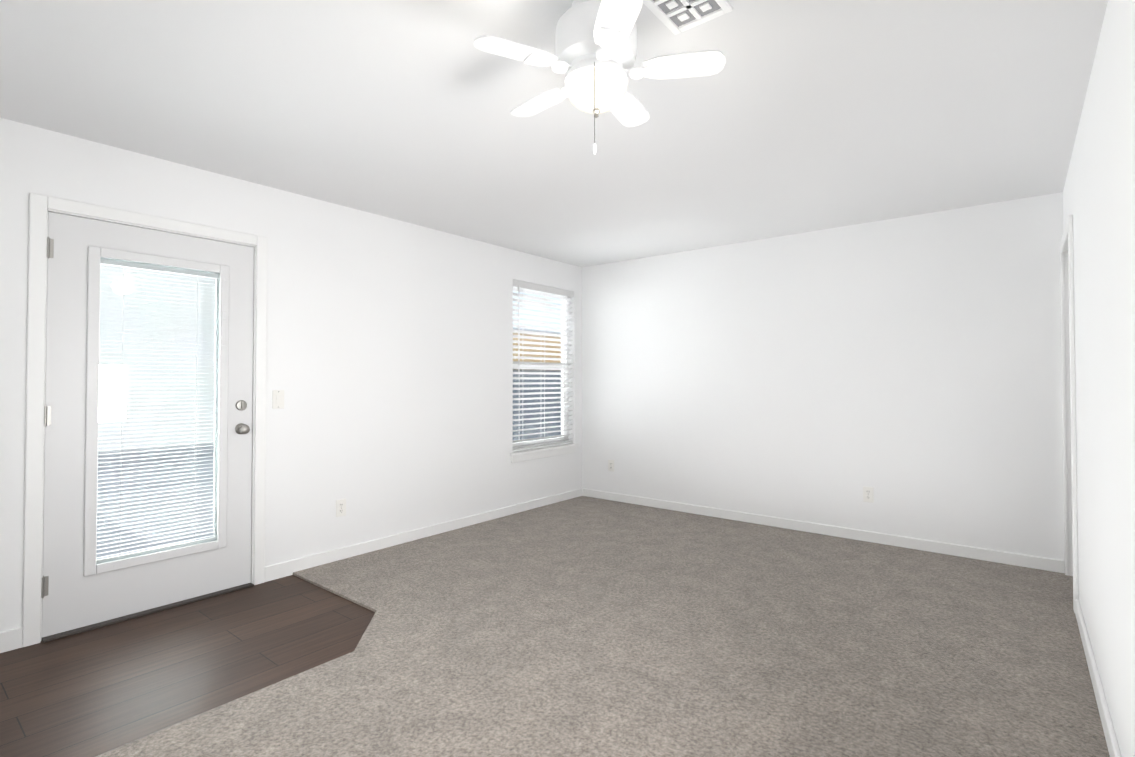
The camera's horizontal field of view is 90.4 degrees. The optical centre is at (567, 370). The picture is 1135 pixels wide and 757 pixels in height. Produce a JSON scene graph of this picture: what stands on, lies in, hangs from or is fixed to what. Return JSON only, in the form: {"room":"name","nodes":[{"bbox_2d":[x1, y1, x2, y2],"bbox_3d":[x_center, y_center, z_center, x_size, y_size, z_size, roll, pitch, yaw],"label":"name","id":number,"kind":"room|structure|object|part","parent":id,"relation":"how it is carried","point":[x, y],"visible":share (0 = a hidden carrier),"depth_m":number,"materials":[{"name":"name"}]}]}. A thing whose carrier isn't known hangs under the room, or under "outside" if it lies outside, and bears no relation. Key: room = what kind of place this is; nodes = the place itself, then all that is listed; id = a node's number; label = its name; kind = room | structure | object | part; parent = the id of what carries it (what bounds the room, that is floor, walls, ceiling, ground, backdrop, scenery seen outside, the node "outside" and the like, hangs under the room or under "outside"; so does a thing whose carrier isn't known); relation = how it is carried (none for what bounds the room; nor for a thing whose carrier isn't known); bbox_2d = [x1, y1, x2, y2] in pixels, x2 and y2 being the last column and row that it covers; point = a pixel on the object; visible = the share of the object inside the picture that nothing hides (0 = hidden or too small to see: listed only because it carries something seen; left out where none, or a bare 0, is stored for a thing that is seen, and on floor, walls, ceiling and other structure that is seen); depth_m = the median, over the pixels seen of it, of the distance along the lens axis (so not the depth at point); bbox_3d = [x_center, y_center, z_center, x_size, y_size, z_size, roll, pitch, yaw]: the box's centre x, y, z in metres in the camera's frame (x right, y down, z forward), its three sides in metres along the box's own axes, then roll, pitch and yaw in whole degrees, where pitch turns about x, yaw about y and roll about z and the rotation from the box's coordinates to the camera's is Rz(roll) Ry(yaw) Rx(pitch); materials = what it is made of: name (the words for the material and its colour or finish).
{"room":"empty living room","nodes":[
{"label":"empty living room","id":0,"kind":"room"},
{"bbox_2d":[0,575,374,756],"bbox_3d":[-1.836,1.309,2.457,1.270,0.068,1.855,-1,-1,39],"label":"floor","id":1,"kind":"structure","parent":0,"point":[96,692],"depth_m":2.44,"materials":[{"name":"brown wood"}]},
{"bbox_2d":[0,118,581,631],"bbox_3d":[-1.390,0.091,4.163,0.140,2.440,5.045,-1,-1,39],"label":"wall","id":2,"kind":"structure","parent":0,"point":[390,360],"depth_m":3.88,"materials":[{"name":"paint"}]},
{"bbox_2d":[0,627,22,652],"bbox_3d":[-2.669,1.232,2.421,0.015,0.100,0.477,-1,-1,39],"label":"baseboard","id":3,"kind":"structure","parent":2,"relation":"attached to","point":[11,639],"depth_m":2.57,"materials":[{"name":"paint"}]},
{"bbox_2d":[22,193,267,646],"bbox_3d":[-2.240,0.233,3.083,0.158,2.120,1.070,-1,-1,39],"label":"door frame","id":4,"kind":"structure","parent":2,"relation":"attached to","point":[39,205],"depth_m":2.67,"materials":[{"name":"paint"}]},
{"bbox_2d":[41,212,253,636],"bbox_3d":[-2.203,0.258,3.040,0.128,2.030,0.950,-1,-1,39],"label":"door","id":5,"kind":"structure","parent":2,"relation":"in","point":[85,588],"depth_m":2.86,"materials":[{"name":"paint"}]},
{"bbox_3d":[-2.190,0.225,3.011,0.071,1.721,0.920,-1,-1,39],"label":"door hardware","id":6,"kind":"part","parent":5,"relation":"part of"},
{"bbox_2d":[96,257,219,562],"bbox_3d":[-2.219,0.203,3.073,0.032,1.600,0.600,-1,-1,39],"label":"window","id":7,"kind":"structure","parent":5,"relation":"attached to","point":[170,394],"depth_m":3.06,"materials":[{"name":"clear glass"}]},
{"bbox_2d":[96,259,219,562],"bbox_3d":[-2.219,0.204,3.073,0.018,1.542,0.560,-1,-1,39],"label":"door blind","id":8,"kind":"object","parent":5,"relation":"attached to","point":[160,269],"visible":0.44,"depth_m":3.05,"materials":[{"name":"white plastic"}]},
{"bbox_2d":[42,583,253,642],"bbox_3d":[-2.242,1.294,3.067,0.195,0.039,0.936,-1,-1,39],"label":"door threshold sill","id":9,"kind":"structure","parent":2,"relation":"attached to","point":[130,616],"depth_m":2.95,"materials":[{"name":"grey"}]},
{"bbox_2d":[272,390,283,408],"bbox_3d":[-1.805,0.180,3.521,0.012,0.116,0.072,-1,-1,39],"label":"light switch","id":10,"kind":"object","parent":2,"relation":"attached to","point":[277,399],"visible":1,"depth_m":3.52,"materials":[{"name":"white plastic"}]},
{"bbox_2d":[336,499,345,516],"bbox_3d":[-1.543,0.936,3.839,0.008,0.116,0.072,-1,-1,39],"label":"electrical outlet","id":11,"kind":"object","parent":2,"relation":"attached to","point":[340,507],"visible":1,"depth_m":3.84,"materials":[{"name":"white plastic"}]},
{"bbox_2d":[265,488,582,581],"bbox_3d":[-0.847,1.270,4.697,0.015,0.100,3.222,-1,-1,39],"label":"baseboard","id":12,"kind":"structure","parent":2,"relation":"attached to","point":[281,570],"depth_m":4.19,"materials":[{"name":"paint"}]},
{"bbox_2d":[513,287,568,448],"bbox_3d":[-0.299,-0.038,5.588,0.065,1.595,0.920,-1,-1,39],"label":"window","id":13,"kind":"structure","parent":2,"relation":"in","point":[566,413],"depth_m":5.73,"materials":[{"name":"white plastic"}]},
{"bbox_2d":[513,279,573,451],"bbox_3d":[-0.237,-0.040,5.538,0.069,1.588,0.908,-1,-1,39],"label":"window blind","id":14,"kind":"object","parent":13,"relation":"attached to","point":[518,284],"visible":0.85,"depth_m":5.52,"materials":[{"name":"white plastic"}]},
{"bbox_2d":[510,444,579,462],"bbox_3d":[-0.229,0.804,5.518,0.113,0.090,1.000,-1,-1,39],"label":"window sill","id":15,"kind":"structure","parent":2,"relation":"attached to","point":[527,455],"depth_m":5.45,"materials":[{"name":"paint"}]},
{"bbox_2d":[0,0,1107,266],"bbox_3d":[0.695,-1.206,2.515,5.480,0.100,5.045,-1,-1,39],"label":"ceiling","id":16,"kind":"structure","parent":0,"point":[796,116],"depth_m":2.50,"materials":[{"name":"paint"}]},
{"bbox_2d":[474,0,725,154],"bbox_3d":[0.084,-0.905,1.810,0.752,0.526,0.758,-1,-1,39],"label":"ceiling fan","id":17,"kind":"object","parent":16,"relation":"hanging from","point":[595,56],"visible":1,"depth_m":1.71,"materials":[{"name":"white"}]},
{"bbox_3d":[0.091,-0.872,1.788,0.196,0.089,0.196,-1,-1,39],"label":"lamp shade","id":18,"kind":"part","parent":17,"relation":"part of","materials":[{"name":"white glass"}]},
{"bbox_3d":[0.086,-0.783,1.740,0.073,0.281,0.103,-1,-1,39],"label":"chain","id":19,"kind":"part","parent":17,"relation":"part of","materials":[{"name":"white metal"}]},
{"bbox_2d":[643,0,732,34],"bbox_3d":[0.338,-1.163,1.734,0.208,0.012,0.364,-1,-1,39],"label":"ceiling vent","id":20,"kind":"object","parent":16,"relation":"in","point":[675,17],"visible":0.98,"depth_m":1.82,"materials":[{"name":"white metal"}]},
{"bbox_2d":[96,496,1109,756],"bbox_3d":[0.124,1.308,2.841,3.850,0.082,4.905,-1,-1,39],"label":"floor carpet","id":21,"kind":"object","parent":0,"point":[582,626],"visible":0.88,"depth_m":2.50,"materials":[{"name":"beige carpet"}]},
{"bbox_2d":[582,192,1064,572],"bbox_3d":[2.227,0.095,4.409,5.480,2.440,0.140,-1,-1,39],"label":"wall","id":22,"kind":"structure","parent":0,"point":[908,369],"depth_m":4.35,"materials":[{"name":"paint"}]},
{"bbox_2d":[608,460,613,471],"bbox_3d":[0.444,0.967,5.727,0.072,0.116,0.008,-1,-1,39],"label":"electrical outlet","id":23,"kind":"object","parent":22,"relation":"attached to","point":[610,465],"visible":1,"depth_m":5.72,"materials":[{"name":"white plastic"}]},
{"bbox_2d":[583,488,1063,572],"bbox_3d":[1.650,1.271,4.752,3.815,0.100,0.015,-1,-1,39],"label":"baseboard","id":24,"kind":"structure","parent":22,"relation":"attached to","point":[1034,562],"depth_m":4.31,"materials":[{"name":"paint"}]},
{"bbox_2d":[863,486,873,502],"bbox_3d":[2.275,0.938,4.262,0.072,0.116,0.008,-1,-1,39],"label":"electrical outlet","id":25,"kind":"object","parent":22,"relation":"attached to","point":[868,494],"visible":1,"depth_m":4.26,"materials":[{"name":"white plastic"}]},
{"bbox_2d":[1063,0,1134,756],"bbox_3d":[1.681,0.049,1.615,0.140,2.440,4.905,-1,-1,39],"label":"wall","id":26,"kind":"structure","parent":0,"point":[1099,196],"depth_m":1.86,"materials":[{"name":"paint"}]},
{"bbox_2d":[1060,215,1078,612],"bbox_3d":[2.966,0.238,3.216,0.176,2.114,0.793,-1,-1,39],"label":"trim","id":27,"kind":"structure","parent":26,"relation":"attached to","point":[1069,406],"depth_m":3.51,"materials":[{"name":"paint"}]},
{"bbox_2d":[1075,599,1121,756],"bbox_3d":[1.414,1.215,1.385,0.015,0.100,3.963,-1,-1,39],"label":"baseboard","id":28,"kind":"structure","parent":26,"relation":"attached to","point":[1109,733],"depth_m":2.11,"materials":[{"name":"paint"}]},
{"label":"outside","id":29,"kind":"structure","parent":0,"visible":0},
{"bbox_2d":[513,290,561,442],"bbox_3d":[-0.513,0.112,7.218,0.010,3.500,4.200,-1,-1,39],"label":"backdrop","id":30,"kind":"structure","parent":29,"point":[535,395],"depth_m":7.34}
]}

